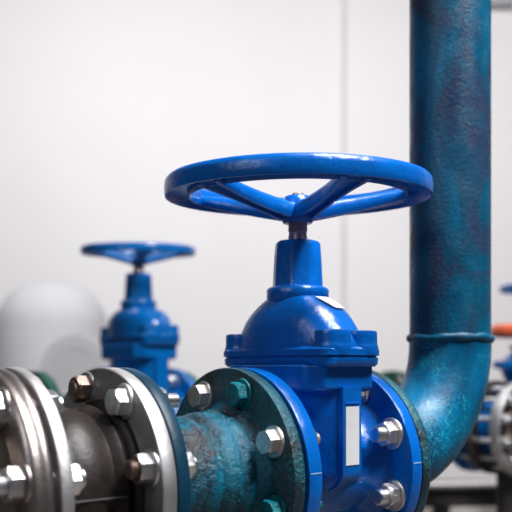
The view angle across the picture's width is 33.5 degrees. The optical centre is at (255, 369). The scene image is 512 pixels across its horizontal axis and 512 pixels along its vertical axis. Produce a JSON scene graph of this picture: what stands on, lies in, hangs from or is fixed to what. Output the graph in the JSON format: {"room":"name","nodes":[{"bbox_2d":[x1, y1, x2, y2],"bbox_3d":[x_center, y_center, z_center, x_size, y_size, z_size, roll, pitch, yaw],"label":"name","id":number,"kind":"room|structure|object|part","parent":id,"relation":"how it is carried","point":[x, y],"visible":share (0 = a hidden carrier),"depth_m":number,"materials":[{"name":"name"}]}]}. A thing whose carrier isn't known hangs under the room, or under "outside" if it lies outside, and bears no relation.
{"room":"mechanical room","nodes":[
{"label":"mechanical room","id":0,"kind":"room"},
{"bbox_2d":[0,0,511,480],"bbox_3d":[0.500,-1.200,7.100,16.000,4.400,0.200,0,0,0],"label":"wall","id":1,"kind":"structure","parent":0,"point":[101,101],"depth_m":7.00,"materials":[{"name":"white paint"}]},
{"bbox_2d":[342,0,345,310],"bbox_3d":[0.721,-1.550,6.984,0.032,3.300,0.032,0,0,0],"label":"conduit","id":2,"kind":"object","parent":1,"relation":"attached to","point":[343,1],"visible":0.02,"depth_m":6.97,"materials":[{"name":"white paint"}]},
{"bbox_2d":[432,481,467,481],"bbox_3d":[0.500,0.955,6.990,16.000,0.090,0.020,0,0,0],"label":"baseboard","id":3,"kind":"structure","parent":1,"relation":"attached to","point":[432,481],"depth_m":6.98,"materials":[{"name":"paint"}]},
{"bbox_2d":[491,0,511,6],"bbox_3d":[2.557,-3.052,6.910,1.720,0.180,0.180,0,0,0],"label":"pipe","id":4,"kind":"object","parent":1,"relation":"attached to","point":[494,3],"visible":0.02,"depth_m":6.88,"materials":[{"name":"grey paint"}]},
{"bbox_3d":[0.500,1.050,4.000,16.000,0.100,12.000,0,0,0],"label":"floor","id":5,"kind":"structure","parent":0,"visible":0},
{"bbox_2d":[0,282,106,370],"bbox_3d":[-1.344,0.217,5.600,0.720,1.567,0.720,0,0,0],"label":"storage tank","id":6,"kind":"object","parent":5,"relation":"on","point":[33,317],"visible":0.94,"depth_m":5.30,"materials":[{"name":"grey paint"}]},
{"bbox_2d":[40,335,108,394],"bbox_3d":[-0.928,0.405,4.861,0.400,1.189,0.570,0,0,10],"label":"storage tank","id":7,"kind":"object","parent":5,"relation":"on","point":[68,357],"visible":0.39,"depth_m":4.59,"materials":[{"name":"grey paint"}]},
{"bbox_2d":[432,507,449,511],"bbox_3d":[0.585,0.715,2.689,0.050,0.570,0.050,0,0,0],"label":"post","id":8,"kind":"object","parent":5,"relation":"on","point":[434,509],"visible":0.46,"depth_m":2.66,"materials":[{"name":"black paint"}]},
{"bbox_2d":[426,481,495,511],"bbox_3d":[0.840,0.725,3.350,0.300,0.551,0.160,0,0,-9],"label":"concrete plinth","id":9,"kind":"object","parent":5,"relation":"on","point":[470,508],"visible":0.22,"depth_m":3.28,"materials":[{"name":"grey concrete"}]},
{"bbox_2d":[491,323,511,383],"bbox_3d":[0.772,0.434,2.450,0.192,1.131,0.192,0,0,0],"label":"valve","id":10,"kind":"object","parent":5,"relation":"on","point":[497,330],"visible":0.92,"depth_m":2.42,"materials":[{"name":"orange paint"}]},
{"bbox_2d":[496,462,511,511],"bbox_3d":[0.649,0.614,2.193,0.120,0.772,0.120,0,0,0],"label":"stand","id":11,"kind":"object","parent":5,"relation":"on","point":[503,480],"visible":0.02,"depth_m":2.17,"materials":[{"name":"black paint"}]},
{"bbox_2d":[398,380,511,475],"bbox_3d":[0.575,0.149,2.288,0.244,0.244,0.410,0,0,-38],"label":"joint","id":12,"kind":"object","parent":11,"relation":"attached to","point":[489,442],"visible":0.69,"depth_m":2.14,"materials":[{"name":"grey metal"}]},
{"bbox_2d":[499,284,511,293],"bbox_3d":[0.986,-0.044,2.900,0.302,0.490,0.302,0,0,-10],"label":"valve","id":13,"kind":"object","parent":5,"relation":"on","point":[505,289],"visible":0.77,"depth_m":2.89,"materials":[{"name":"blue paint"}]},
{"bbox_3d":[-0.093,0.566,0.756,0.140,0.867,0.140,0,0,-39],"label":"stand","id":14,"kind":"object","parent":5,"relation":"on","visible":0},
{"bbox_2d":[115,367,322,511],"bbox_3d":[-0.056,0.098,0.786,0.170,0.200,0.200,0,0,-39],"label":"spool","id":15,"kind":"object","parent":14,"relation":"on","point":[243,438],"visible":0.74,"depth_m":0.75,"materials":[{"name":"teal paint"}]},
{"bbox_2d":[197,381,212,410],"bbox_3d":[-0.052,0.026,0.834,0.002,0.030,0.030,0,0,-39],"label":"washer","id":16,"kind":"object","parent":15,"relation":"in","point":[204,388],"depth_m":0.82,"materials":[{"name":"metal"}]},
{"bbox_2d":[235,378,252,409],"bbox_3d":[-0.013,0.022,0.786,0.002,0.030,0.030,0,0,-39],"label":"washer","id":17,"kind":"object","parent":15,"relation":"in","point":[243,386],"depth_m":0.78,"materials":[{"name":"teal metal"}]},
{"bbox_2d":[265,425,284,457],"bbox_3d":[0.015,0.063,0.751,0.002,0.030,0.030,0,0,-39],"label":"washer","id":18,"kind":"object","parent":15,"relation":"in","point":[274,434],"depth_m":0.74,"materials":[{"name":"metal"}]},
{"bbox_2d":[268,494,286,511],"bbox_3d":[0.017,0.124,0.749,0.002,0.030,0.030,0,0,-39],"label":"washer","id":19,"kind":"object","parent":15,"relation":"in","point":[276,502],"depth_m":0.74,"materials":[{"name":"teal metal"}]},
{"bbox_2d":[164,152,433,511],"bbox_3d":[0.043,-0.001,0.866,0.271,0.398,0.271,0,0,-31],"label":"valve","id":20,"kind":"object","parent":15,"relation":"attached to","point":[304,343],"visible":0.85,"depth_m":0.81,"materials":[{"name":"blue paint"}]},
{"bbox_3d":[0.043,-0.144,0.866,0.020,0.032,0.020,0,0,-39],"label":"stem","id":21,"kind":"part","parent":20,"relation":"part of","materials":[{"name":"metal"}]},
{"bbox_2d":[361,0,494,511],"bbox_3d":[0.172,-0.802,0.970,0.260,2.000,0.200,0,0,-39],"label":"pipe","id":22,"kind":"object","parent":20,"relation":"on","point":[443,388],"visible":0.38,"depth_m":0.97,"materials":[{"name":"teal metal"}]},
{"bbox_2d":[361,390,369,403],"bbox_3d":[0.105,0.022,0.882,0.002,0.032,0.032,0,0,-39],"label":"washer","id":23,"kind":"object","parent":22,"relation":"in","point":[367,393],"depth_m":0.87,"materials":[{"name":"silver metal"}]},
{"bbox_2d":[382,418,403,449],"bbox_3d":[0.134,0.063,0.847,0.002,0.032,0.032,0,0,-39],"label":"washer","id":24,"kind":"object","parent":22,"relation":"in","point":[394,430],"depth_m":0.84,"materials":[{"name":"metal"}]},
{"bbox_2d":[388,479,405,510],"bbox_3d":[0.136,0.124,0.845,0.002,0.032,0.032,0,0,-39],"label":"washer","id":25,"kind":"object","parent":22,"relation":"in","point":[396,491],"depth_m":0.83,"materials":[{"name":"metal"}]},
{"bbox_3d":[0.371,0.606,2.634,0.200,0.787,0.200,0,0,-39],"label":"stand","id":26,"kind":"object","parent":5,"relation":"on","visible":0},
{"bbox_2d":[425,484,495,506],"bbox_3d":[1.450,0.398,2.750,2.400,0.060,0.060,0,0,-4],"label":"steel beam","id":27,"kind":"structure","parent":26,"relation":"on","point":[438,495],"depth_m":2.69,"materials":[{"name":"black metal"}]},
{"bbox_3d":[-0.341,0.567,0.557,0.140,0.867,0.140,0,0,-39],"label":"stand","id":28,"kind":"object","parent":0,"visible":0},
{"bbox_2d":[0,368,85,511],"bbox_3d":[-0.404,0.098,0.505,0.579,0.200,0.200,0,0,-39],"label":"pipe","id":29,"kind":"object","parent":28,"relation":"on","point":[27,478],"visible":0.89,"depth_m":0.60,"materials":[{"name":"metal"}]},
{"bbox_2d":[0,386,9,429],"bbox_3d":[-0.188,0.028,0.623,0.002,0.032,0.032,0,0,-39],"label":"washer","id":30,"kind":"object","parent":29,"relation":"in","point":[4,390],"depth_m":0.61,"materials":[{"name":"metal"}]},
{"bbox_2d":[14,461,31,506],"bbox_3d":[-0.165,0.080,0.595,0.002,0.032,0.032,0,0,-39],"label":"washer","id":31,"kind":"object","parent":29,"relation":"in","point":[22,469],"depth_m":0.58,"materials":[{"name":"metal"}]},
{"bbox_2d":[4,367,196,511],"bbox_3d":[-0.146,0.098,0.714,0.134,0.200,0.200,0,0,-39],"label":"expansion joint","id":32,"kind":"object","parent":29,"relation":"attached to","point":[110,425],"visible":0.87,"depth_m":0.66,"materials":[{"name":"grey metal"}]},
{"bbox_2d":[81,372,95,404],"bbox_3d":[-0.147,0.017,0.741,0.002,0.030,0.030,0,0,-39],"label":"washer","id":33,"kind":"object","parent":32,"relation":"in","point":[88,379],"depth_m":0.73,"materials":[{"name":"metal"}]},
{"bbox_2d":[116,383,133,419],"bbox_3d":[-0.108,0.026,0.691,0.002,0.030,0.030,0,0,-39],"label":"washer","id":34,"kind":"object","parent":32,"relation":"in","point":[124,385],"depth_m":0.68,"materials":[{"name":"silver metal"}]},
{"bbox_2d":[142,448,160,487],"bbox_3d":[-0.083,0.076,0.661,0.002,0.030,0.030,0,0,-39],"label":"washer","id":35,"kind":"object","parent":32,"relation":"in","point":[151,457],"depth_m":0.65,"materials":[{"name":"metal"}]},
{"bbox_3d":[-1.068,0.606,1.472,0.200,0.787,0.200,0,0,-39],"label":"stand","id":36,"kind":"object","parent":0,"visible":0},
{"bbox_2d":[30,371,64,399],"bbox_3d":[-0.833,0.135,1.662,1.206,0.266,0.266,0,0,-39],"label":"pipe","id":37,"kind":"object","parent":36,"relation":"on","point":[46,379],"visible":0.02,"depth_m":1.88,"materials":[{"name":"green metal"}]},
{"bbox_3d":[0.021,0.606,2.351,0.200,0.787,0.200,0,0,-39],"label":"stand","id":38,"kind":"object","parent":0,"visible":0},
{"bbox_2d":[184,371,404,384],"bbox_3d":[0.118,0.135,2.429,0.860,0.266,0.266,0,0,-39],"label":"pipe","id":39,"kind":"object","parent":38,"relation":"on","point":[397,377],"visible":0.06,"depth_m":2.65,"materials":[{"name":"metal"}]},
{"bbox_2d":[80,242,195,414],"bbox_3d":[-0.290,-0.018,2.100,0.285,0.587,0.285,0,0,-39],"label":"valve","id":40,"kind":"object","parent":39,"relation":"attached to","point":[140,336],"visible":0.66,"depth_m":2.04,"materials":[{"name":"blue paint"}]},
{"bbox_3d":[-0.290,-0.252,2.100,0.027,0.035,0.027,0,0,-39],"label":"stem","id":41,"kind":"part","parent":40,"relation":"part of","materials":[{"name":"metal"}]}
]}

